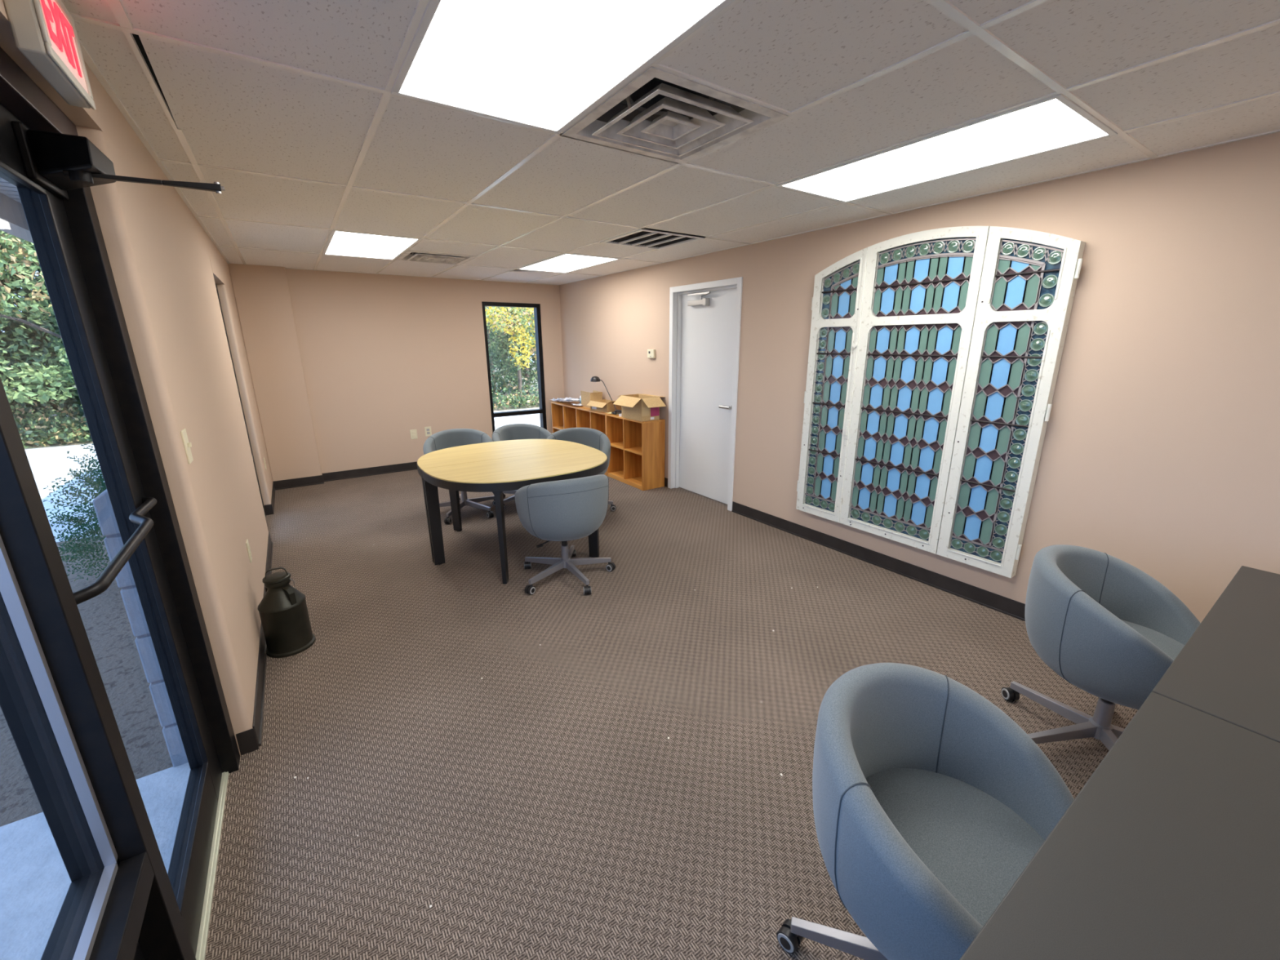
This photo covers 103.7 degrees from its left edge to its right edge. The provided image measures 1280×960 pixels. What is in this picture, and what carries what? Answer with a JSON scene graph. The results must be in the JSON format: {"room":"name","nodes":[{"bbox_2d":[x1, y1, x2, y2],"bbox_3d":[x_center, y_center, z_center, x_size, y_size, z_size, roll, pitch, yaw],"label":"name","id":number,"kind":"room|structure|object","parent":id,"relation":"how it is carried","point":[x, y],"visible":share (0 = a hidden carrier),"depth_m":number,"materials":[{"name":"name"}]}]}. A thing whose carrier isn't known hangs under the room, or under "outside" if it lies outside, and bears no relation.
{"room":"meeting room","nodes":[
{"label":"meeting room","id":0,"kind":"room"},
{"bbox_2d":[0,535,173,826],"bbox_3d":[-0.442,1.447,1.083,28.000,0.068,13.600,-11,18,-33],"label":"ground","id":1,"kind":"structure","parent":0,"point":[104,618],"depth_m":2.42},
{"bbox_2d":[43,439,110,581],"bbox_3d":[-3.714,0.179,3.692,1.004,1.034,1.334,-9,17,-28],"label":"bush","id":2,"kind":"object","parent":1,"relation":"on","point":[100,486],"visible":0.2,"depth_m":3.40,"materials":[{"name":"green plant"}]},
{"bbox_2d":[0,762,190,959],"bbox_3d":[-1.337,1.820,-0.315,2.090,0.060,4.620,-11,18,-33],"label":"concrete pad","id":3,"kind":"object","parent":1,"relation":"on","point":[35,882],"depth_m":1.64,"materials":[{"name":"grey concrete"}]},
{"bbox_2d":[92,488,188,767],"bbox_3d":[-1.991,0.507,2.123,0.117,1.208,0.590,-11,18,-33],"label":"curb","id":4,"kind":"object","parent":1,"relation":"on","point":[102,504],"visible":0.19,"depth_m":1.87,"materials":[{"name":"grey concrete"}]},
{"bbox_2d":[0,0,272,755],"bbox_3d":[-1.378,-0.053,1.294,0.165,2.620,10.240,-11,18,-33],"label":"wall","id":5,"kind":"structure","parent":0,"point":[166,268],"depth_m":2.00,"materials":[{"name":"beige paint"}]},
{"bbox_2d":[0,177,21,203],"bbox_3d":[-1.304,-0.924,0.129,0.710,0.025,14.075,-11,18,-33],"label":"soffit","id":6,"kind":"structure","parent":5,"relation":"attached to","point":[7,188],"depth_m":2.87,"materials":[{"name":"grey plastic"}]},
{"bbox_2d":[3,0,95,110],"bbox_3d":[-1.286,-0.973,1.091,0.049,0.190,0.300,-11,18,-33],"label":"exit sign","id":7,"kind":"object","parent":5,"relation":"attached to","point":[44,32],"visible":1,"depth_m":1.06,"materials":[{"name":"beige"}]},
{"bbox_2d":[0,46,239,959],"bbox_3d":[-0.657,0.437,0.288,0.114,2.200,3.532,-11,18,-33],"label":"door frame","id":8,"kind":"structure","parent":5,"relation":"in","point":[142,907],"depth_m":0.97,"materials":[{"name":"metal"}]},
{"bbox_2d":[0,103,222,957],"bbox_3d":[-1.342,0.195,1.299,0.116,2.106,0.872,-11,18,-33],"label":"door","id":9,"kind":"structure","parent":8,"relation":"attached to","point":[45,213],"depth_m":1.45,"materials":[{"name":"metal"}]},
{"bbox_2d":[11,120,224,199],"bbox_3d":[-1.371,-0.810,1.291,0.423,0.120,0.226,-2,15,-7],"label":"door closer","id":10,"kind":"object","parent":9,"relation":"attached to","point":[60,163],"depth_m":1.21,"materials":[{"name":"metal"}]},
{"bbox_2d":[133,942,145,959],"bbox_3d":[-0.389,1.313,0.112,0.015,0.420,2.450,-11,18,-33],"label":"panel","id":11,"kind":"object","parent":8,"relation":"attached to","point":[139,955],"depth_m":1.07,"materials":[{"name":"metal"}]},
{"bbox_2d":[180,428,193,464],"bbox_3d":[-1.607,-0.121,1.791,0.016,0.118,0.072,-11,18,-33],"label":"light switch","id":12,"kind":"object","parent":5,"relation":"attached to","point":[187,445],"visible":1,"depth_m":1.77,"materials":[{"name":"beige plastic"}]},
{"bbox_2d":[215,283,266,517],"bbox_3d":[-3.406,-0.562,4.187,0.110,2.090,0.900,-11,18,-33],"label":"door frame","id":13,"kind":"structure","parent":5,"relation":"in","point":[215,283],"depth_m":4.50,"materials":[{"name":"metal"}]},
{"bbox_2d":[245,538,252,562],"bbox_3d":[-2.192,0.397,2.822,0.009,0.118,0.072,-11,18,-33],"label":"wall outlet","id":14,"kind":"object","parent":5,"relation":"attached to","point":[246,542],"visible":1,"depth_m":2.80,"materials":[{"name":"beige plastic"}]},
{"bbox_2d":[235,481,275,755],"bbox_3d":[-2.863,0.560,3.844,0.066,0.102,4.568,-11,18,-33],"label":"baseboard","id":15,"kind":"structure","parent":5,"relation":"attached to","point":[249,740],"depth_m":2.30,"materials":[{"name":"black plastic"}]},
{"bbox_2d":[227,263,321,481],"bbox_3d":[-3.970,-1.087,5.536,0.474,2.394,0.088,-11,18,-33],"label":"wall pier","id":16,"kind":"object","parent":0,"point":[261,292],"visible":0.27,"depth_m":5.46,"materials":[{"name":"beige paint"}]},
{"bbox_2d":[273,473,324,489],"bbox_3d":[-3.957,0.018,5.836,0.480,0.102,0.101,-11,18,-33],"label":"baseboard","id":17,"kind":"object","parent":16,"relation":"attached to","point":[313,480],"visible":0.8,"depth_m":5.80,"materials":[{"name":"black plastic"}]},
{"bbox_2d":[27,413,540,542],"bbox_3d":[-4.953,-0.281,7.460,28.000,0.070,5.200,-11,18,-33],"label":"pavement","id":18,"kind":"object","parent":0,"point":[45,469],"depth_m":6.62,"materials":[{"name":"white concrete"}]},
{"bbox_2d":[24,407,539,457],"bbox_3d":[-6.461,-0.912,9.578,28.000,0.180,0.150,-11,18,-33],"label":"kerb","id":19,"kind":"object","parent":18,"relation":"on","point":[54,451],"depth_m":7.82,"materials":[{"name":"concrete"}]},
{"bbox_2d":[132,33,715,242],"bbox_3d":[3.758,-1.750,1.607,9.510,0.430,15.080,-11,18,-33],"label":"roof","id":20,"kind":"structure","parent":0,"point":[136,37],"depth_m":1.90,"materials":[{"name":"black"}]},
{"bbox_2d":[0,192,33,243],"bbox_3d":[-1.321,-0.895,0.034,0.850,0.330,13.930,-11,18,-33],"label":"fascia","id":21,"kind":"object","parent":20,"relation":"attached to","point":[13,221],"depth_m":3.05,"materials":[{"name":"grey"}]},
{"bbox_2d":[284,268,564,473],"bbox_3d":[-2.776,-1.457,6.429,3.859,2.620,0.150,-11,18,-33],"label":"wall","id":22,"kind":"structure","parent":0,"point":[384,357],"depth_m":6.20,"materials":[{"name":"beige paint"}]},
{"bbox_2d":[322,461,417,481],"bbox_3d":[-2.459,-0.275,6.872,3.220,0.102,0.013,-11,18,-33],"label":"baseboard","id":23,"kind":"structure","parent":22,"relation":"attached to","point":[345,474],"depth_m":6.27,"materials":[{"name":"black plastic"}]},
{"bbox_2d":[409,429,417,439],"bbox_3d":[-2.910,-0.588,6.470,0.080,0.124,0.010,-11,18,-33],"label":"wall outlet","id":24,"kind":"object","parent":22,"relation":"attached to","point":[413,432],"visible":1,"depth_m":6.47,"materials":[{"name":"beige plastic"}]},
{"bbox_2d":[424,426,431,436],"bbox_3d":[-2.763,-0.634,6.561,0.080,0.124,0.010,-11,18,-33],"label":"wall outlet","id":25,"kind":"object","parent":22,"relation":"attached to","point":[428,429],"visible":0.95,"depth_m":6.56,"materials":[{"name":"beige plastic"}]},
{"bbox_2d":[481,301,546,431],"bbox_3d":[-1.766,-1.398,7.148,0.824,2.115,0.108,-11,18,-33],"label":"window","id":26,"kind":"structure","parent":22,"relation":"in","point":[542,411],"depth_m":7.13,"materials":[{"name":"metal"}]},
{"bbox_2d":[61,0,1279,284],"bbox_3d":[0.213,-1.385,2.052,3.694,0.014,10.230,-11,18,-33],"label":"ceiling","id":27,"kind":"structure","parent":0,"point":[787,55],"depth_m":1.80,"materials":[{"name":"tile"}]},
{"bbox_2d":[322,230,421,259],"bbox_3d":[-2.281,-1.964,4.218,0.598,0.024,1.207,-11,18,-33],"label":"recessed light","id":28,"kind":"object","parent":27,"relation":"in","point":[344,243],"visible":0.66,"depth_m":4.15,"materials":[{"name":"white plastic"}]},
{"bbox_2d":[395,250,476,264],"bbox_3d":[-1.950,-2.204,4.769,0.602,0.216,0.602,-11,18,-33],"label":"ceiling vent","id":29,"kind":"object","parent":27,"relation":"in","point":[409,255],"visible":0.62,"depth_m":4.81,"materials":[{"name":"metal"}]},
{"bbox_2d":[390,0,735,133],"bbox_3d":[-0.218,-1.174,1.302,0.598,0.024,1.207,-11,18,-33],"label":"recessed light","id":30,"kind":"object","parent":27,"relation":"in","point":[540,64],"visible":0.88,"depth_m":1.39,"materials":[{"name":"white paint"}]},
{"bbox_2d":[516,253,621,272],"bbox_3d":[-0.770,-2.245,5.210,0.598,0.024,1.207,-11,18,-33],"label":"recessed light","id":31,"kind":"object","parent":27,"relation":"in","point":[564,263],"visible":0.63,"depth_m":5.15,"materials":[{"name":"white plastic"}]},
{"bbox_2d":[600,228,704,249],"bbox_3d":[0.089,-1.932,3.990,0.598,0.061,0.598,-11,18,-33],"label":"ceiling vent","id":32,"kind":"object","parent":27,"relation":"in","point":[651,239],"visible":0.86,"depth_m":4.00,"materials":[{"name":"metal"}]},
{"bbox_2d":[69,0,1279,284],"bbox_3d":[0.213,-1.376,2.055,3.694,0.005,10.230,-11,18,-33],"label":"grid","id":33,"kind":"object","parent":27,"relation":"attached to","point":[972,27],"depth_m":1.77,"materials":[{"name":"white paint"}]},
{"bbox_2d":[561,66,788,164],"bbox_3d":[0.113,-1.414,1.853,0.602,0.216,0.602,-11,18,-33],"label":"ceiling vent","id":34,"kind":"object","parent":27,"relation":"in","point":[651,123],"visible":0.8,"depth_m":1.89,"materials":[{"name":"metal"}]},
{"bbox_2d":[775,93,1117,202],"bbox_3d":[1.292,-1.455,2.294,0.598,0.024,1.207,-11,18,-33],"label":"recessed light","id":35,"kind":"object","parent":27,"relation":"in","point":[1055,122],"visible":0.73,"depth_m":2.15,"materials":[{"name":"white plastic"}]},
{"bbox_2d":[204,469,1137,959],"bbox_3d":[0.290,0.931,2.734,4.039,0.060,10.430,-11,18,-33],"label":"floor","id":36,"kind":"structure","parent":0,"point":[543,806],"depth_m":2.15,"materials":[{"name":"carpet"}]},
{"bbox_2d":[257,566,315,657],"bbox_3d":[-1.910,0.683,2.692,0.228,0.464,0.228,-11,18,-33],"label":"milk can","id":37,"kind":"object","parent":36,"relation":"on","point":[282,610],"visible":1,"depth_m":2.63,"materials":[{"name":"metal"}]},
{"bbox_2d":[422,428,495,524],"bbox_3d":[-1.711,-0.066,4.819,0.672,0.778,0.675,-6,16,-19],"label":"tub chair","id":38,"kind":"object","parent":36,"relation":"on","point":[447,438],"visible":0.37,"depth_m":4.87,"materials":[{"name":"grey fabric"}]},
{"bbox_2d":[417,439,587,562],"bbox_3d":[-1.188,0.094,4.315,1.360,0.732,0.705,-11,18,-33],"label":"round table","id":39,"kind":"object","parent":36,"relation":"on","point":[476,452],"visible":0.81,"depth_m":4.20,"materials":[{"name":"brown wood"}]},
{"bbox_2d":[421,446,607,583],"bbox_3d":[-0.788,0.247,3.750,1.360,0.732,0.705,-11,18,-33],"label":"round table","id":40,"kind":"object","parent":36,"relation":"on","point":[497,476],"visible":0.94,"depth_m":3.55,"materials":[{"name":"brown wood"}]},
{"bbox_2d":[492,423,551,509],"bbox_3d":[-1.145,-0.142,5.084,0.680,0.778,0.668,-11,19,-35],"label":"tub chair","id":41,"kind":"object","parent":36,"relation":"on","point":[513,431],"visible":0.14,"depth_m":5.22,"materials":[{"name":"grey fabric"}]},
{"bbox_2d":[515,474,615,595],"bbox_3d":[-0.509,0.306,3.441,0.678,0.778,0.672,-8,17,-27],"label":"tub chair","id":42,"kind":"object","parent":36,"relation":"on","point":[563,511],"visible":1,"depth_m":3.18,"materials":[{"name":"grey fabric"}]},
{"bbox_2d":[551,401,608,475],"bbox_3d":[-0.718,-0.607,6.789,0.302,0.768,1.544,-11,18,-33],"label":"cube shelf","id":43,"kind":"object","parent":36,"relation":"on","point":[565,415],"visible":0.3,"depth_m":6.87,"materials":[{"name":"brown wood"}]},
{"bbox_2d":[570,403,582,405],"bbox_3d":[-0.822,-1.011,6.734,0.170,0.025,0.200,-6,16,-19],"label":"paper sheet","id":44,"kind":"object","parent":43,"relation":"on","point":[574,404],"visible":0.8,"depth_m":6.72,"materials":[{"name":"white paper"}]},
{"bbox_2d":[580,390,602,408],"bbox_3d":[-0.633,-1.064,6.611,0.182,0.205,0.305,-9,17,-28],"label":"cardboard box","id":45,"kind":"object","parent":43,"relation":"on","point":[586,397],"visible":0.75,"depth_m":6.51,"materials":[{"name":"beige cardboard"}]},
{"bbox_2d":[586,399,622,413],"bbox_3d":[-0.450,-0.931,6.236,0.299,0.145,0.527,-12,19,-37],"label":"cardboard box","id":46,"kind":"object","parent":43,"relation":"on","point":[606,406],"visible":0.79,"depth_m":6.14,"materials":[{"name":"beige cardboard"}]},
{"bbox_2d":[590,376,621,413],"bbox_3d":[-0.418,-1.045,6.138,0.138,0.416,0.596,-11,18,-33],"label":"desk lamp","id":47,"kind":"object","parent":43,"relation":"on","point":[594,379],"visible":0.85,"depth_m":6.22,"materials":[{"name":"black metal"}]},
{"bbox_3d":[-0.988,-1.102,6.981,0.170,0.033,0.200,-2,15,-5],"label":"paper sheet","id":48,"kind":"object","parent":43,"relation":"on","visible":0},
{"bbox_3d":[-0.963,-1.097,6.925,0.200,0.030,0.160,4,16,15],"label":"paper sheet","id":49,"kind":"object","parent":48,"relation":"on","visible":0},
{"bbox_2d":[566,398,579,401],"bbox_3d":[-0.904,-1.081,6.821,0.180,0.031,0.200,-7,17,-22],"label":"paper sheet","id":50,"kind":"object","parent":49,"relation":"on","point":[578,398],"visible":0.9,"depth_m":6.83,"materials":[{"name":"white paper"}]},
{"bbox_2d":[546,427,616,511],"bbox_3d":[-0.569,-0.070,4.812,0.668,0.778,0.684,-1,15,-4],"label":"tub chair","id":51,"kind":"object","parent":36,"relation":"on","point":[592,437],"visible":0.23,"depth_m":4.91,"materials":[{"name":"grey fabric"}]},
{"bbox_2d":[605,413,665,490],"bbox_3d":[-0.063,-0.357,5.864,0.302,0.768,0.771,-11,18,-33],"label":"cube shelf","id":52,"kind":"object","parent":36,"relation":"on","point":[637,458],"visible":0.87,"depth_m":5.76,"materials":[{"name":"brown wood"}]},
{"bbox_2d":[613,394,666,421],"bbox_3d":[0.010,-0.805,5.575,0.471,0.248,0.622,-11,18,-33],"label":"cardboard box","id":53,"kind":"object","parent":52,"relation":"on","point":[640,407],"visible":0.98,"depth_m":5.44,"materials":[{"name":"brown cardboard"}]},
{"bbox_3d":[-0.283,-0.789,5.959,0.240,0.009,0.100,12,19,37],"label":"paper sheet","id":54,"kind":"object","parent":52,"relation":"on","visible":0},
{"bbox_2d":[613,409,622,414],"bbox_3d":[-0.214,-0.789,5.862,0.102,0.058,0.248,-14,21,-41],"label":"telephone handset","id":55,"kind":"object","parent":54,"relation":"on","point":[615,411],"visible":0.51,"depth_m":5.88,"materials":[{"name":"black plastic"}]},
{"bbox_2d":[776,662,1074,959],"bbox_3d":[0.705,0.933,1.134,0.667,0.778,0.674,-13,20,-39],"label":"tub chair","id":56,"kind":"object","parent":36,"relation":"on","point":[931,802],"visible":0.83,"depth_m":1.18,"materials":[{"name":"grey fabric"}]},
{"bbox_2d":[865,768,1044,926],"bbox_3d":[0.720,0.874,1.132,0.492,0.097,0.526,-13,20,-39],"label":"seat cushion","id":57,"kind":"object","parent":56,"relation":"on","point":[976,840],"depth_m":1.17,"materials":[{"name":"grey fabric"}]},
{"bbox_2d":[1000,544,1200,750],"bbox_3d":[1.839,0.706,1.938,0.669,0.778,0.686,-13,20,-39],"label":"tub chair","id":58,"kind":"object","parent":36,"relation":"on","point":[1104,625],"visible":0.68,"depth_m":1.91,"materials":[{"name":"grey fabric"}]},
{"bbox_2d":[1121,619,1184,659],"bbox_3d":[1.835,0.658,1.894,0.492,0.097,0.526,-13,20,-39],"label":"seat cushion","id":59,"kind":"object","parent":58,"relation":"on","point":[1170,642],"depth_m":1.93,"materials":[{"name":"grey fabric"}]},
{"bbox_2d":[959,691,1279,959],"bbox_3d":[0.985,1.073,0.696,1.282,0.740,0.800,-11,18,-33],"label":"office desk","id":60,"kind":"object","parent":36,"relation":"on","point":[1170,849],"visible":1,"depth_m":0.86,"materials":[{"name":"grey laminate"}]},
{"bbox_2d":[1151,565,1279,742],"bbox_3d":[2.047,0.875,1.394,1.282,0.740,0.800,-11,18,-33],"label":"office desk","id":61,"kind":"object","parent":36,"relation":"on","point":[1228,670],"visible":0.5,"depth_m":1.38,"materials":[{"name":"grey laminate"}]},
{"bbox_2d":[559,132,1279,622],"bbox_3d":[1.796,-0.646,3.385,0.140,2.620,10.450,-11,18,-33],"label":"wall","id":62,"kind":"structure","parent":0,"point":[1160,455],"depth_m":2.46,"materials":[{"name":"beige paint"}]},
{"bbox_2d":[647,349,655,358],"bbox_3d":[0.126,-1.395,5.557,0.033,0.092,0.124,-11,18,-33],"label":"thermostat","id":63,"kind":"object","parent":62,"relation":"attached to","point":[651,353],"visible":1,"depth_m":5.53,"materials":[{"name":"beige plastic"}]},
{"bbox_2d":[667,276,742,511],"bbox_3d":[0.658,-0.842,5.049,0.154,2.128,1.014,-11,18,-33],"label":"door","id":64,"kind":"structure","parent":62,"relation":"in","point":[705,317],"depth_m":5.08,"materials":[{"name":"white paint"}]},
{"bbox_2d":[664,477,1025,621],"bbox_3d":[1.746,0.582,3.669,0.013,0.102,10.230,-11,18,-33],"label":"baseboard","id":65,"kind":"structure","parent":62,"relation":"attached to","point":[1009,606],"depth_m":3.57,"materials":[{"name":"black plastic"}]},
{"bbox_2d":[795,226,1085,577],"bbox_3d":[1.734,-0.548,3.285,0.093,1.971,1.573,-11,18,-33],"label":"window","id":66,"kind":"structure","parent":62,"relation":"in","point":[935,356],"depth_m":3.10,"materials":[{"name":"glass"}]},
{"label":"outside","id":67,"kind":"structure","parent":0,"visible":0},
{"bbox_2d":[13,364,539,448],"bbox_3d":[-10.579,-2.777,15.318,28.000,0.460,14.450,-11,18,-33],"label":"ground","id":68,"kind":"structure","parent":67,"point":[511,407],"depth_m":12.05,"materials":[{"name":"green plant"}]},
{"bbox_2d":[0,231,69,400],"bbox_3d":[-10.398,-2.933,7.281,3.107,5.006,1.755,-11,18,-33],"label":"leafy tree","id":69,"kind":"object","parent":68,"relation":"on","point":[45,324],"visible":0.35,"depth_m":7.88,"materials":[{"name":"green plant"}]},
{"bbox_2d":[0,230,78,404],"bbox_3d":[-9.202,-2.515,7.612,2.596,4.005,1.355,-11,18,-33],"label":"leafy tree","id":70,"kind":"object","parent":68,"relation":"on","point":[37,376],"visible":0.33,"depth_m":7.58,"materials":[{"name":"green plant"}]},
{"bbox_2d":[0,240,78,418],"bbox_3d":[-12.424,-3.831,8.989,6.165,6.158,2.028,-11,18,-33],"label":"leafy tree","id":71,"kind":"object","parent":68,"relation":"on","point":[36,278],"visible":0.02,"depth_m":9.57,"materials":[{"name":"green plant"}]},
{"bbox_2d":[0,231,84,419],"bbox_3d":[-10.324,-3.364,8.852,4.029,5.004,1.704,-10,18,-30],"label":"leafy tree","id":72,"kind":"object","parent":68,"relation":"on","point":[36,341],"visible":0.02,"depth_m":8.65,"materials":[{"name":"green plant"}]},
{"bbox_2d":[9,362,539,448],"bbox_3d":[-8.261,-1.790,10.184,16.188,1.351,3.527,-11,18,-33],"label":"hedge","id":73,"kind":"object","parent":68,"relation":"on","point":[69,433],"visible":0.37,"depth_m":8.26,"materials":[{"name":"green plant"}]},
{"bbox_2d":[484,306,516,395],"bbox_3d":[-3.966,-3.559,12.443,1.695,3.404,1.201,-4,16,-15],"label":"leafy tree","id":74,"kind":"object","parent":68,"relation":"on","point":[491,351],"visible":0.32,"depth_m":12.58,"materials":[{"name":"green plant"}]},
{"bbox_2d":[485,306,528,397],"bbox_3d":[-4.023,-4.004,13.308,2.289,3.803,1.408,-11,18,-33],"label":"leafy tree","id":75,"kind":"object","parent":68,"relation":"on","point":[489,331],"visible":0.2,"depth_m":13.57,"materials":[{"name":"green plant"}]},
{"bbox_2d":[484,306,536,404],"bbox_3d":[-2.884,-3.424,12.298,2.045,3.210,0.957,-15,21,-42],"label":"leafy tree","id":76,"kind":"object","parent":68,"relation":"on","point":[519,327],"visible":0.62,"depth_m":12.06,"materials":[{"name":"yellow plant"}]},
{"bbox_2d":[487,306,537,394],"bbox_3d":[-3.348,-4.471,14.239,2.515,4.204,1.326,-11,18,-33],"label":"leafy tree","id":77,"kind":"object","parent":68,"relation":"on","point":[527,374],"visible":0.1,"depth_m":14.32,"materials":[{"name":"green plant"}]},
{"bbox_2d":[487,306,537,383],"bbox_3d":[-4.628,-4.731,14.633,4.765,4.512,1.627,-14,20,-41],"label":"leafy tree","id":78,"kind":"object","parent":68,"relation":"on","point":[533,358],"visible":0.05,"depth_m":15.49,"materials":[{"name":"green plant"}]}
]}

